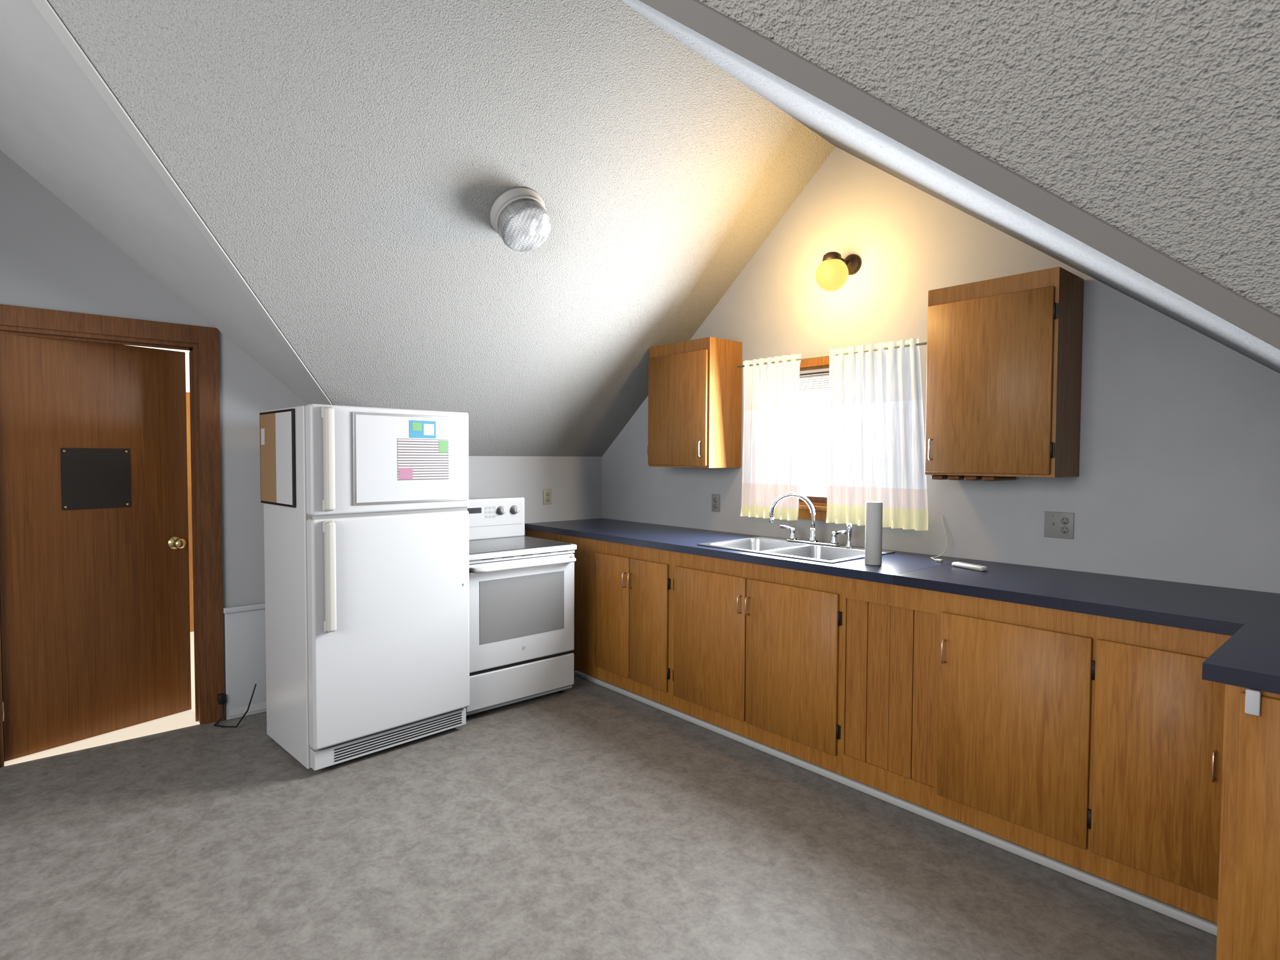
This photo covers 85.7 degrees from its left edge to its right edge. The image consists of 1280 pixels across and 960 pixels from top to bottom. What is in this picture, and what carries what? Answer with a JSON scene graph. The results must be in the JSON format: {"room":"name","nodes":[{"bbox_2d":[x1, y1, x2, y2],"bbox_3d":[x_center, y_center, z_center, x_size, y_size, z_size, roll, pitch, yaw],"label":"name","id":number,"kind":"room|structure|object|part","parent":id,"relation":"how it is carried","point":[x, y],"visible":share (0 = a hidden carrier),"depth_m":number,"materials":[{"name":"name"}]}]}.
{"room":"kitchen","nodes":[
{"label":"kitchen","id":0,"kind":"room"},
{"bbox_2d":[126,344,193,631],"bbox_3d":[-3.543,-0.015,4.301,3.240,2.600,2.300,-1,3,-41],"label":"wall","id":1,"kind":"structure","parent":0,"point":[187,352],"depth_m":5.59,"materials":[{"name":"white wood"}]},
{"bbox_2d":[0,149,601,719],"bbox_3d":[-2.731,-1.413,3.353,6.620,5.463,0.120,-1,3,-41],"label":"wall","id":2,"kind":"structure","parent":0,"point":[51,257],"depth_m":3.74,"materials":[{"name":"paint"}]},
{"bbox_2d":[0,330,191,761],"bbox_3d":[-2.779,0.301,3.543,0.194,2.000,0.807,2,2,38],"label":"door leaf","id":3,"kind":"structure","parent":2,"relation":"in","point":[95,596],"depth_m":3.47,"materials":[{"name":"brown wood"}]},
{"bbox_2d":[0,304,224,767],"bbox_3d":[-2.678,0.255,3.448,0.997,2.122,0.138,-1,3,-41],"label":"door frame","id":4,"kind":"structure","parent":2,"relation":"attached to","point":[202,342],"depth_m":3.67,"materials":[{"name":"brown wood"}]},
{"bbox_2d":[31,0,332,404],"bbox_3d":[-1.766,-0.919,2.953,0.079,1.638,2.567,0,2,3],"label":"trim","id":5,"kind":"structure","parent":2,"relation":"attached to","point":[43,6],"depth_m":2.49,"materials":[{"name":"white paint"}]},
{"bbox_2d":[223,602,266,719],"bbox_3d":[-2.006,0.995,3.969,0.668,0.615,0.034,-1,3,-41],"label":"panel","id":6,"kind":"object","parent":2,"relation":"attached to","point":[245,664],"visible":0.42,"depth_m":3.81,"materials":[{"name":"white metal"}]},
{"bbox_2d":[543,488,551,504],"bbox_3d":[-0.687,0.124,5.122,0.070,0.114,0.008,-1,3,-41],"label":"outlet","id":7,"kind":"object","parent":2,"relation":"attached to","point":[547,492],"visible":1,"depth_m":5.12,"materials":[{"name":"beige plastic"}]},
{"bbox_2d":[0,631,1217,959],"bbox_3d":[-1.078,1.446,1.500,6.750,0.124,10.200,-1,3,-41],"label":"floor","id":8,"kind":"structure","parent":0,"point":[589,820],"depth_m":2.47,"materials":[{"name":"plastic"}]},
{"bbox_2d":[213,683,256,727],"bbox_3d":[-2.148,1.181,3.635,0.350,0.259,0.077,1,2,33],"label":"cord","id":9,"kind":"object","parent":8,"relation":"on","point":[221,697],"visible":1,"depth_m":3.70,"materials":[{"name":"black plastic"}]},
{"bbox_2d":[259,403,469,770],"bbox_3d":[-1.378,0.484,3.519,0.690,1.670,0.810,2,3,45],"label":"refrigerator","id":10,"kind":"object","parent":8,"relation":"on","point":[366,513],"visible":1,"depth_m":3.26,"materials":[{"name":"white enamelled metal"},{"name":"plastic"}]},
{"bbox_2d":[464,496,576,718],"bbox_3d":[-0.852,0.714,4.142,0.731,1.175,0.704,-1,3,-41],"label":"stove","id":11,"kind":"object","parent":8,"relation":"on","point":[521,587],"visible":0.77,"depth_m":3.96,"materials":[{"name":"white metal"}]},
{"bbox_2d":[526,529,1231,936],"bbox_3d":[0.721,0.863,3.751,0.744,0.915,3.954,-1,3,-41],"label":"base cabinet","id":12,"kind":"object","parent":8,"relation":"on","point":[1092,744],"depth_m":2.67,"materials":[{"name":"brown wood"}]},
{"bbox_2d":[524,517,1279,694],"bbox_3d":[0.642,0.393,3.411,1.295,0.040,4.335,-1,3,-41],"label":"countertop","id":13,"kind":"structure","parent":12,"relation":"on","point":[1250,658],"depth_m":2.59,"materials":[{"name":"laminate"}]},
{"bbox_2d":[697,536,895,563],"bbox_3d":[0.809,0.443,3.668,0.567,0.170,0.859,-1,3,-41],"label":"double-bowl sink","id":14,"kind":"object","parent":13,"relation":"in","point":[778,547],"visible":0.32,"depth_m":3.71,"materials":[{"name":"metal"}]},
{"bbox_2d":[769,492,852,547],"bbox_3d":[0.934,0.213,3.774,0.156,0.281,0.460,-1,3,-41],"label":"faucet","id":15,"kind":"object","parent":13,"relation":"on","point":[812,539],"visible":1,"depth_m":3.81,"materials":[{"name":"silver metal"}]},
{"bbox_2d":[864,501,883,565],"bbox_3d":[1.060,0.241,3.132,0.074,0.284,0.074,-1,3,-41],"label":"paper towel roll","id":16,"kind":"object","parent":13,"relation":"on","point":[874,510],"visible":1,"depth_m":3.10,"materials":[{"name":"white paper"}]},
{"bbox_2d":[930,515,947,561],"bbox_3d":[1.431,0.278,3.310,0.068,0.202,0.205,1,2,31],"label":"cord","id":17,"kind":"object","parent":13,"relation":"on","point":[937,560],"visible":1,"depth_m":3.33,"materials":[{"name":"white plastic"}]},
{"bbox_2d":[951,561,987,571],"bbox_3d":[1.446,0.378,3.030,0.042,0.020,0.160,-1,2,-23],"label":"power strip","id":18,"kind":"object","parent":13,"relation":"on","point":[957,564],"visible":1,"depth_m":3.01,"materials":[{"name":"white plastic"}]},
{"bbox_2d":[1216,683,1279,959],"bbox_3d":[1.682,0.919,1.683,0.584,0.888,0.337,-1,3,-41],"label":"base cabinet","id":19,"kind":"object","parent":8,"relation":"on","point":[1248,926],"visible":0.99,"depth_m":1.58,"materials":[{"name":"brown wood"}]},
{"bbox_2d":[0,0,1279,456],"bbox_3d":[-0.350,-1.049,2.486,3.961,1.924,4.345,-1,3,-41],"label":"ceiling","id":20,"kind":"structure","parent":0,"point":[351,160],"depth_m":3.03,"materials":[{"name":"white paint"}]},
{"bbox_2d":[489,186,550,251],"bbox_3d":[-0.558,-1.220,3.250,0.270,0.267,0.282,-1,3,-41],"label":"ceiling light fixture","id":21,"kind":"object","parent":20,"relation":"attached to","point":[519,216],"visible":1,"depth_m":3.17,"materials":[{"name":"white glass"}]},
{"bbox_2d":[638,0,1279,350],"bbox_3d":[-0.194,-0.890,1.095,2.910,1.690,0.040,0,2,4],"label":"trim","id":22,"kind":"structure","parent":20,"relation":"attached to","point":[1108,239],"depth_m":1.05,"materials":[{"name":"grey paint"}]},
{"bbox_2d":[601,146,1279,593],"bbox_3d":[1.179,-0.316,3.859,0.120,3.268,4.585,-1,3,-41],"label":"wall","id":23,"kind":"structure","parent":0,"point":[1178,480],"depth_m":3.14,"materials":[{"name":"white paint"}]},
{"bbox_2d":[822,251,861,274],"bbox_3d":[1.078,-1.173,3.718,0.184,0.110,0.145,-1,3,-41],"label":"wall lamp","id":24,"kind":"object","parent":23,"relation":"attached to","point":[853,262],"depth_m":3.72,"materials":[{"name":"brown metal"}]},
{"bbox_3d":[2.995,0.665,0.495,1.870,1.544,3.155,-1,3,-41],"label":"wall","id":25,"kind":"structure","parent":0,"visible":0},
{"bbox_2d":[647,336,741,468],"bbox_3d":[0.331,-0.478,4.460,0.346,0.790,0.551,-1,3,-41],"label":"upper cabinet","id":26,"kind":"object","parent":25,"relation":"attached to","point":[695,386],"visible":1,"depth_m":4.30,"materials":[{"name":"brown wood"}]},
{"bbox_2d":[711,494,719,511],"bbox_3d":[0.499,0.151,4.549,0.008,0.114,0.070,-1,3,-41],"label":"outlet","id":27,"kind":"object","parent":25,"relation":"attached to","point":[715,497],"visible":1,"depth_m":4.54,"materials":[{"name":"grey"}]},
{"bbox_2d":[797,356,829,520],"bbox_3d":[1.099,-0.237,3.942,0.174,0.935,1.070,-1,3,-41],"label":"window unit","id":28,"kind":"structure","parent":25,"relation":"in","point":[814,376],"depth_m":4.11,"materials":[{"name":"brown wood"}]},
{"bbox_2d":[815,259,848,291],"bbox_3d":[1.031,-1.110,3.710,0.172,0.186,0.172,-1,3,-41],"label":"globe","id":29,"kind":"object","parent":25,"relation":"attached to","point":[831,275],"visible":0.96,"depth_m":3.65},
{"bbox_3d":[1.031,-1.110,3.710,0.172,0.186,0.172,-1,3,-41],"label":"globe","id":30,"kind":"part","parent":29,"relation":"part of","materials":[{"name":"yellow glass"}]},
{"bbox_2d":[737,337,928,530],"bbox_3d":[1.026,-0.240,3.850,0.116,0.955,1.240,-1,3,-41],"label":"curtains","id":31,"kind":"object","parent":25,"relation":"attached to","point":[876,448],"visible":0.98,"depth_m":3.70,"materials":[{"name":"beige fabric"}]},
{"bbox_2d":[924,266,1083,481],"bbox_3d":[1.581,-0.428,3.039,0.346,0.861,0.536,-1,3,-41],"label":"upper cabinet","id":32,"kind":"object","parent":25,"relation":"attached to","point":[1004,364],"visible":1,"depth_m":2.90,"materials":[{"name":"brown wood"}]},
{"bbox_2d":[1043,511,1073,539],"bbox_3d":[1.834,0.198,3.025,0.016,0.114,0.116,-1,3,-41],"label":"outlet","id":33,"kind":"object","parent":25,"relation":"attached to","point":[1058,525],"visible":1,"depth_m":3.02,"materials":[{"name":"grey plastic"}]}
]}

